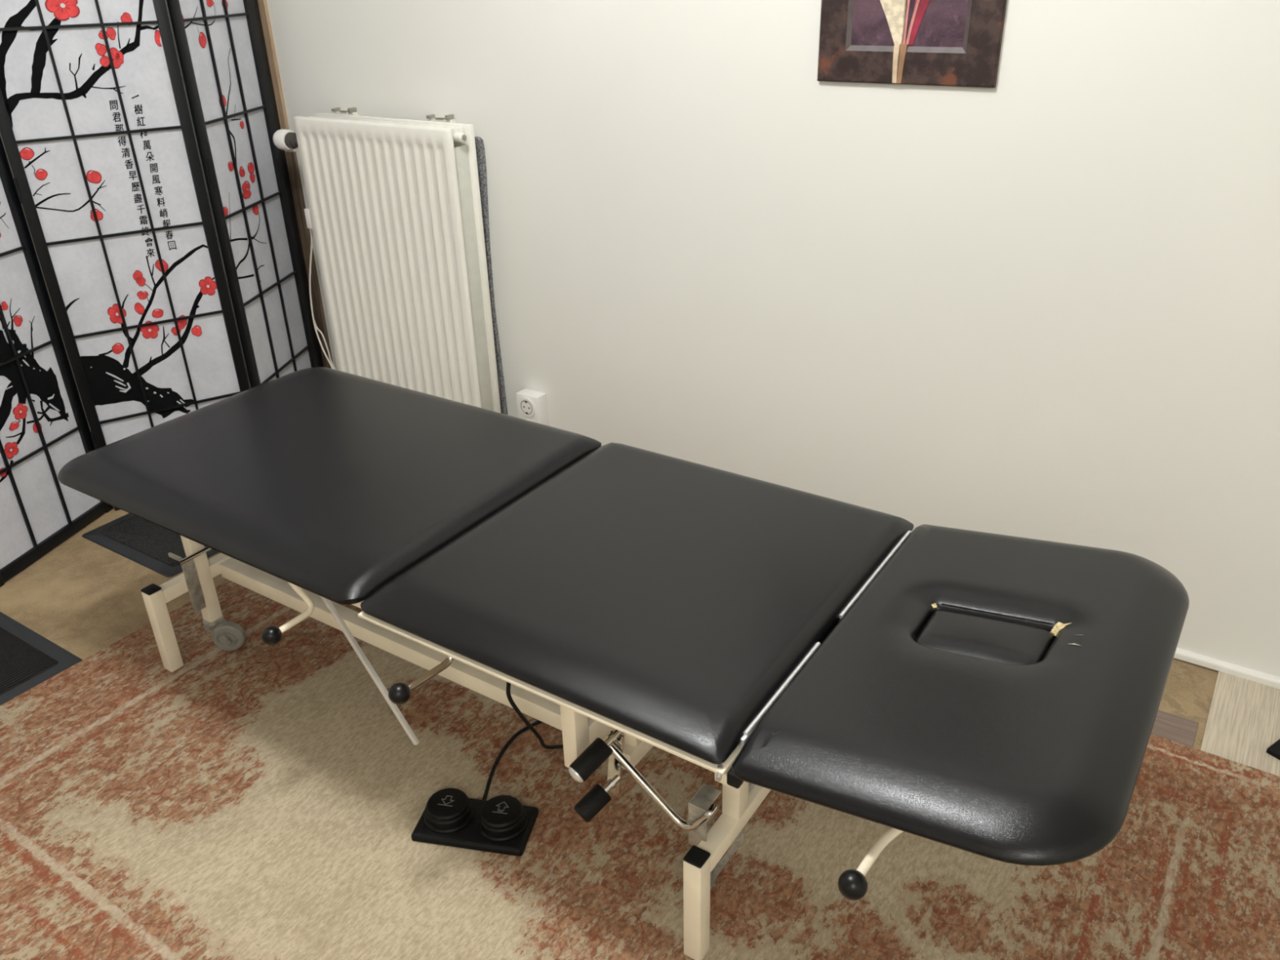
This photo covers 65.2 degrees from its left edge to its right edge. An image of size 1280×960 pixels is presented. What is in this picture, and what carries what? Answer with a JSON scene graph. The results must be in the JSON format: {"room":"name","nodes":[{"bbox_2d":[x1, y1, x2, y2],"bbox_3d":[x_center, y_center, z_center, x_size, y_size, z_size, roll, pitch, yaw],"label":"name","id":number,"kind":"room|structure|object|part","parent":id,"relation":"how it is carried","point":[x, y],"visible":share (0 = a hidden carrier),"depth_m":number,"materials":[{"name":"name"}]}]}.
{"room":"massage therapy room","nodes":[
{"label":"massage therapy room","id":0,"kind":"room"},
{"bbox_2d":[0,0,250,431],"bbox_3d":[-2.688,-0.599,1.538,0.100,2.500,4.377,16,32,30],"label":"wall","id":1,"kind":"structure","parent":0,"point":[165,0],"depth_m":3.21,"materials":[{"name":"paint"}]},
{"bbox_2d":[0,506,1218,750],"bbox_3d":[-0.369,1.166,0.835,5.500,0.100,4.500,16,32,30],"label":"floor","id":2,"kind":"structure","parent":0,"point":[84,597],"depth_m":2.45,"materials":[{"name":"brown wood"}]},
{"bbox_2d":[0,611,82,705],"bbox_3d":[-1.622,0.509,2.054,0.395,0.008,0.773,16,32,30],"label":"door mat","id":3,"kind":"object","parent":2,"relation":"on","point":[28,659],"visible":1,"depth_m":2.24,"materials":[{"name":"rubber"}]},
{"bbox_2d":[81,513,219,577],"bbox_3d":[-1.299,0.150,2.730,0.407,0.008,0.243,16,32,30],"label":"door mat","id":4,"kind":"object","parent":2,"relation":"on","point":[147,544],"visible":0.46,"depth_m":2.69,"materials":[{"name":"rubber"}]},
{"bbox_2d":[0,0,323,586],"bbox_3d":[-1.348,-0.767,2.565,0.240,1.790,1.213,16,32,30],"label":"folding screen","id":5,"kind":"object","parent":2,"relation":"on","point":[96,131],"visible":0.96,"depth_m":2.63,"materials":[{"name":"black paint"}]},
{"bbox_3d":[-1.597,-0.616,2.287,0.019,1.790,0.430,5,28,13],"label":"panel frame","id":6,"kind":"part","parent":5,"relation":"part of","materials":[{"name":"black paint"}]},
{"bbox_3d":[-1.348,-0.765,2.562,0.430,1.790,0.019,-17,31,-27],"label":"panel frame","id":7,"kind":"part","parent":5,"relation":"part of","materials":[{"name":"black paint"}]},
{"bbox_3d":[-1.126,-0.925,2.859,0.019,1.790,0.450,2,28,7],"label":"panel frame","id":8,"kind":"part","parent":5,"relation":"part of","materials":[{"name":"black paint"}]},
{"bbox_2d":[0,580,1279,959],"bbox_3d":[-0.185,0.604,1.789,2.297,0.012,1.600,16,32,30],"label":"rug","id":9,"kind":"object","parent":2,"relation":"on","point":[257,800],"visible":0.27,"depth_m":1.71,"materials":[{"name":"beige carpet"}]},
{"bbox_2d":[411,720,542,856],"bbox_3d":[-0.247,0.520,1.889,0.226,0.048,0.418,4,28,11],"label":"foot pedal","id":10,"kind":"object","parent":9,"relation":"on","point":[500,824],"visible":0.98,"depth_m":1.74,"materials":[{"name":"plastic"}]},
{"bbox_2d":[57,367,1189,959],"bbox_3d":[-0.192,0.267,1.838,1.998,0.542,0.754,16,32,30],"label":"table","id":11,"kind":"object","parent":9,"relation":"on","point":[991,695],"visible":1,"depth_m":1.51,"materials":[{"name":"black leather"}]},
{"bbox_3d":[-1.025,0.322,2.148,0.030,0.200,0.030,16,32,30],"label":"leg","id":12,"kind":"part","parent":11,"relation":"part of","materials":[{"name":"beige paint"}]},
{"bbox_3d":[-0.992,0.165,2.135,0.043,0.010,0.006,16,32,30],"label":"lock plate","id":13,"kind":"part","parent":11,"relation":"part of","materials":[{"name":"metal"}]},
{"bbox_3d":[-0.967,0.227,2.166,0.004,0.130,0.028,16,32,30],"label":"lock plate","id":14,"kind":"part","parent":11,"relation":"part of","materials":[{"name":"metal"}]},
{"bbox_3d":[-0.867,0.098,2.262,0.010,0.010,0.395,16,32,30],"label":"lock rod","id":15,"kind":"part","parent":11,"relation":"part of","materials":[{"name":"silver metal"}]},
{"bbox_3d":[-0.965,0.148,2.166,0.030,0.366,0.031,16,32,30],"label":"post","id":16,"kind":"part","parent":11,"relation":"part of","materials":[{"name":"beige metal"}]},
{"bbox_3d":[-0.624,0.263,1.693,0.033,0.033,0.033,16,32,30],"label":"knob","id":17,"kind":"part","parent":11,"relation":"part of","materials":[{"name":"black plastic"}]},
{"bbox_3d":[-0.599,0.192,1.731,0.057,0.102,0.125,-3,27,-4],"label":"lever","id":18,"kind":"part","parent":11,"relation":"part of","materials":[{"name":"beige paint"}]},
{"bbox_2d":[57,367,601,604],"bbox_3d":[-0.639,-0.053,2.041,0.899,0.041,0.693,16,32,30],"label":"cushion","id":19,"kind":"object","parent":11,"relation":"on","point":[331,484],"depth_m":1.93,"materials":[{"name":"black leather"}]},
{"bbox_3d":[-0.751,0.105,1.815,0.788,0.020,0.040,16,32,30],"label":"frame rail","id":20,"kind":"part","parent":11,"relation":"part of","materials":[{"name":"beige metal"}]},
{"bbox_3d":[-0.362,0.322,1.508,0.033,0.033,0.033,16,32,30],"label":"knob","id":21,"kind":"part","parent":11,"relation":"part of","materials":[{"name":"black plastic"}]},
{"bbox_3d":[-0.322,0.274,1.534,0.015,0.071,0.102,20,34,35],"label":"lever","id":22,"kind":"part","parent":11,"relation":"part of","materials":[{"name":"silver metal"}]},
{"bbox_3d":[-0.147,0.273,1.432,0.652,0.005,0.082,16,32,30],"label":"frame rail","id":23,"kind":"part","parent":11,"relation":"part of","materials":[{"name":"beige metal"}]},
{"bbox_3d":[-0.097,0.352,1.486,0.026,0.182,0.033,16,32,30],"label":"post","id":24,"kind":"part","parent":11,"relation":"part of","materials":[{"name":"beige metal"}]},
{"bbox_3d":[-0.043,0.460,1.516,0.032,0.022,0.015,-21,33,-32],"label":"grip rod","id":25,"kind":"part","parent":11,"relation":"part of","materials":[{"name":"silver metal"}]},
{"bbox_3d":[-0.041,0.384,1.490,0.032,0.021,0.015,-22,34,-35],"label":"grip rod","id":26,"kind":"part","parent":11,"relation":"part of","materials":[{"name":"silver metal"}]},
{"bbox_3d":[-0.038,0.435,1.527,0.022,0.130,0.004,17,32,21],"label":"lever plate","id":27,"kind":"part","parent":11,"relation":"part of","materials":[{"name":"silver metal"}]},
{"bbox_3d":[-0.009,0.398,1.657,0.025,0.084,0.030,16,32,30],"label":"post","id":28,"kind":"part","parent":11,"relation":"part of","materials":[{"name":"beige metal"}]},
{"bbox_2d":[360,442,913,764],"bbox_3d":[0.017,0.129,1.648,0.655,0.038,0.693,16,32,30],"label":"cushion","id":29,"kind":"object","parent":11,"relation":"on","point":[667,603],"depth_m":1.54,"materials":[{"name":"black leather"}]},
{"bbox_3d":[0.030,0.460,1.479,0.179,0.102,0.021,13,31,26],"label":"foot lever","id":30,"kind":"part","parent":11,"relation":"part of","materials":[{"name":"silver metal"}]},
{"bbox_3d":[0.085,0.634,1.486,0.030,0.200,0.030,16,32,30],"label":"leg","id":31,"kind":"part","parent":11,"relation":"part of","materials":[{"name":"beige paint"}]},
{"bbox_3d":[0.142,0.403,1.475,0.030,0.228,0.031,16,32,30],"label":"post","id":32,"kind":"part","parent":11,"relation":"part of","materials":[{"name":"beige metal"}]},
{"bbox_3d":[0.241,0.413,1.626,0.012,0.012,0.322,16,32,30],"label":"lock rod","id":33,"kind":"part","parent":11,"relation":"part of","materials":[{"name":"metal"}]},
{"bbox_3d":[0.290,0.246,1.501,0.032,0.018,0.664,16,32,30],"label":"frame rail","id":34,"kind":"part","parent":11,"relation":"part of","materials":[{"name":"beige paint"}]},
{"bbox_3d":[0.196,0.281,1.360,0.006,0.006,0.224,16,32,30],"label":"hinge rod","id":35,"kind":"part","parent":11,"relation":"part of","materials":[{"name":"metal"}]},
{"bbox_3d":[0.240,0.456,1.127,0.033,0.033,0.033,16,32,30],"label":"knob","id":36,"kind":"part","parent":11,"relation":"part of","materials":[{"name":"black plastic"}]},
{"bbox_3d":[0.381,0.147,1.607,0.006,0.006,0.293,16,32,30],"label":"hinge rod","id":37,"kind":"part","parent":11,"relation":"part of","materials":[{"name":"metal"}]},
{"bbox_3d":[0.310,0.407,1.170,0.165,0.058,0.044,-14,30,-23],"label":"lever","id":38,"kind":"part","parent":11,"relation":"part of","materials":[{"name":"beige paint"}]},
{"bbox_2d":[731,524,1189,866],"bbox_3d":[0.472,0.236,1.365,0.432,0.046,0.693,8,28,34],"label":"cushion","id":39,"kind":"object","parent":11,"relation":"on","point":[991,695],"depth_m":1.26,"materials":[{"name":"black leather"}]},
{"bbox_2d":[1151,709,1198,747],"bbox_3d":[0.722,0.419,2.110,0.800,0.003,0.168,16,32,30],"label":"plank","id":40,"kind":"object","parent":2,"relation":"on","point":[1175,728],"visible":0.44,"depth_m":1.96,"materials":[{"name":"brown wood"}]},
{"bbox_2d":[1200,671,1279,776],"bbox_3d":[0.943,1.496,0.015,2.137,0.004,4.276,16,32,30],"label":"plank","id":41,"kind":"object","parent":2,"relation":"on","point":[1243,722],"visible":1,"depth_m":1.97,"materials":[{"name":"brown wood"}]},
{"bbox_2d":[1266,738,1279,759],"bbox_3d":[1.387,0.560,1.785,0.210,0.010,0.420,-18,32,-29],"label":"floor mat","id":42,"kind":"object","parent":41,"relation":"on","point":[1273,750],"visible":1,"depth_m":1.89,"materials":[{"name":"black rubber"}]},
{"bbox_2d":[266,0,1279,677],"bbox_3d":[0.803,-0.853,1.846,5.500,2.500,0.120,16,32,30],"label":"wall","id":43,"kind":"structure","parent":0,"point":[1042,303],"depth_m":2.17,"materials":[{"name":"white paint"}]},
{"bbox_2d":[257,0,293,151],"bbox_3d":[-1.131,-1.745,2.724,0.098,1.630,0.012,16,32,30],"label":"trim","id":44,"kind":"structure","parent":43,"relation":"attached to","point":[263,6],"depth_m":2.96,"materials":[{"name":"brown wood"}]},
{"bbox_2d":[284,151,333,368],"bbox_3d":[-1.096,-0.633,3.296,0.110,0.870,0.012,16,32,30],"label":"trim","id":45,"kind":"structure","parent":43,"relation":"attached to","point":[291,157],"depth_m":3.21,"materials":[{"name":"brown wood"}]},
{"bbox_2d":[272,106,501,413],"bbox_3d":[-0.721,-0.596,2.939,0.714,0.913,0.150,16,32,30],"label":"radiator","id":46,"kind":"object","parent":43,"relation":"attached to","point":[393,213],"visible":0.74,"depth_m":2.80,"materials":[{"name":"metal"}]},
{"bbox_2d":[309,228,335,369],"bbox_3d":[-0.981,-0.483,3.154,0.092,0.723,0.048,16,32,30],"label":"cord","id":47,"kind":"object","parent":46,"relation":"hanging from","point":[316,328],"visible":0.64,"depth_m":3.15,"materials":[{"name":"white plastic"}]},
{"bbox_2d":[309,115,464,134],"bbox_3d":[-0.703,-0.958,2.698,0.564,0.016,0.055,16,32,30],"label":"grille","id":48,"kind":"object","parent":46,"relation":"attached to","point":[452,128],"depth_m":2.67,"materials":[{"name":"metal"}]},
{"bbox_2d":[453,132,466,142],"bbox_3d":[-0.464,-0.878,2.562,0.036,0.025,0.025,16,32,30],"label":"valve","id":49,"kind":"object","parent":46,"relation":"attached to","point":[460,137],"depth_m":2.55,"materials":[{"name":"silver metal"}]},
{"bbox_2d":[474,136,507,414],"bbox_3d":[-0.626,-0.602,2.959,0.524,0.822,0.013,16,32,30],"label":"sheet","id":50,"kind":"object","parent":43,"relation":"attached to","point":[480,148],"visible":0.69,"depth_m":2.79,"materials":[{"name":"grey fabric"}]},
{"bbox_2d":[515,388,548,425],"bbox_3d":[-0.315,-0.186,2.927,0.080,0.147,0.048,16,32,30],"label":"wall socket","id":51,"kind":"object","parent":43,"relation":"attached to","point":[531,405],"visible":0.53,"depth_m":2.89,"materials":[{"name":"white plastic"}]},
{"bbox_2d":[817,0,1007,88],"bbox_3d":[0.517,-1.025,1.876,0.366,0.528,0.014,16,32,30],"label":"painting","id":52,"kind":"object","parent":43,"relation":"attached to","point":[931,42],"visible":1,"depth_m":1.95,"materials":[{"name":"purple fabric"}]},
{"bbox_2d":[880,0,929,83],"bbox_3d":[0.510,-0.938,1.924,0.125,0.326,0.008,16,32,30],"label":"flower","id":53,"kind":"object","parent":52,"relation":"on","point":[904,24],"depth_m":1.96,"materials":[{"name":"paint"}]},
{"bbox_2d":[1173,647,1279,688],"bbox_3d":[1.313,0.417,2.056,4.060,0.018,0.014,16,32,30],"label":"baseboard","id":54,"kind":"structure","parent":43,"relation":"attached to","point":[1228,668],"depth_m":2.10,"materials":[{"name":"white wood"}]}
]}

